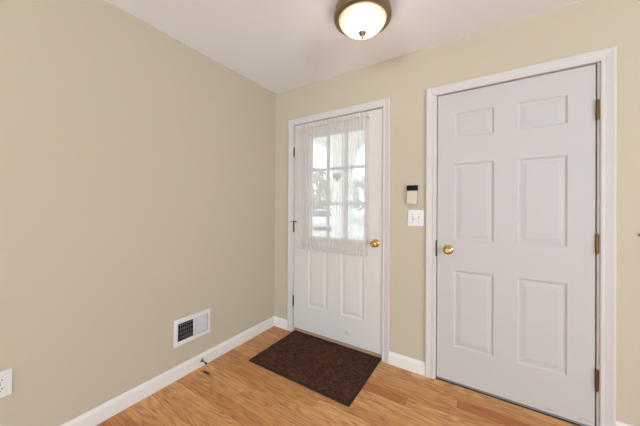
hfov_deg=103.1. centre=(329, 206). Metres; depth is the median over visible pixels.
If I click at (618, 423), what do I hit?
baseboard
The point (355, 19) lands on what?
ceiling light
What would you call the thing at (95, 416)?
baseboard
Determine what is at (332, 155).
sheer curtain
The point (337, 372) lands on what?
doormat
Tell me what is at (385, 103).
door frame
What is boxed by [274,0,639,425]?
wall
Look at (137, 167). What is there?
wall
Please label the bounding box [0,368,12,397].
wall outlet
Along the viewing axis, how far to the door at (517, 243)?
1.58 m
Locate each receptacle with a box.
[0,377,5,383]
[0,385,5,392]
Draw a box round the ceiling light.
[334,0,391,39]
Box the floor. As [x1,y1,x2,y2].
[96,326,577,425]
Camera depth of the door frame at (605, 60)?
1.40 m
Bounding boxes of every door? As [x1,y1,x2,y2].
[290,108,382,357]
[435,64,599,425]
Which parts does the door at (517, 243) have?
strike plate, knob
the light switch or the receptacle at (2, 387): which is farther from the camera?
the light switch
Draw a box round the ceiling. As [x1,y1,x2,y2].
[105,0,581,93]
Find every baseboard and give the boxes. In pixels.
[60,316,273,425]
[274,316,286,329]
[389,351,424,375]
[616,421,631,425]
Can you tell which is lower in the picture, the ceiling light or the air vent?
the air vent
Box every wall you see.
[0,0,275,425]
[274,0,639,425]
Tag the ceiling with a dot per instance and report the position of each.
(279, 46)
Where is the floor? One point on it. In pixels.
(230, 389)
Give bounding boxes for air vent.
[174,308,209,347]
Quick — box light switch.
[408,210,423,225]
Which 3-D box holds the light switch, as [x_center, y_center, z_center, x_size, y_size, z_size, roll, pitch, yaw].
[0.650,0.085,1.908,0.117,0.120,0.016,0,0,31]
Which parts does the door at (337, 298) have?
knob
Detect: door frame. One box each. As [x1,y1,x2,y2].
[287,97,390,363]
[425,46,616,425]
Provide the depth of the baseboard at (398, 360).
1.93 m
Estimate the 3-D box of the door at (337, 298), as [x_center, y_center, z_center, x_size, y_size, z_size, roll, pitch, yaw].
[0.041,0.219,2.316,0.949,2.041,0.182,0,0,31]
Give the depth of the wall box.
1.90 m
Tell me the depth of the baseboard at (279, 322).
2.60 m
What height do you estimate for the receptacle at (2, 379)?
0.027 m
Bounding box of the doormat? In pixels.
[249,330,381,406]
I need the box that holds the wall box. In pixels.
[407,185,417,203]
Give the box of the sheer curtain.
[296,111,366,256]

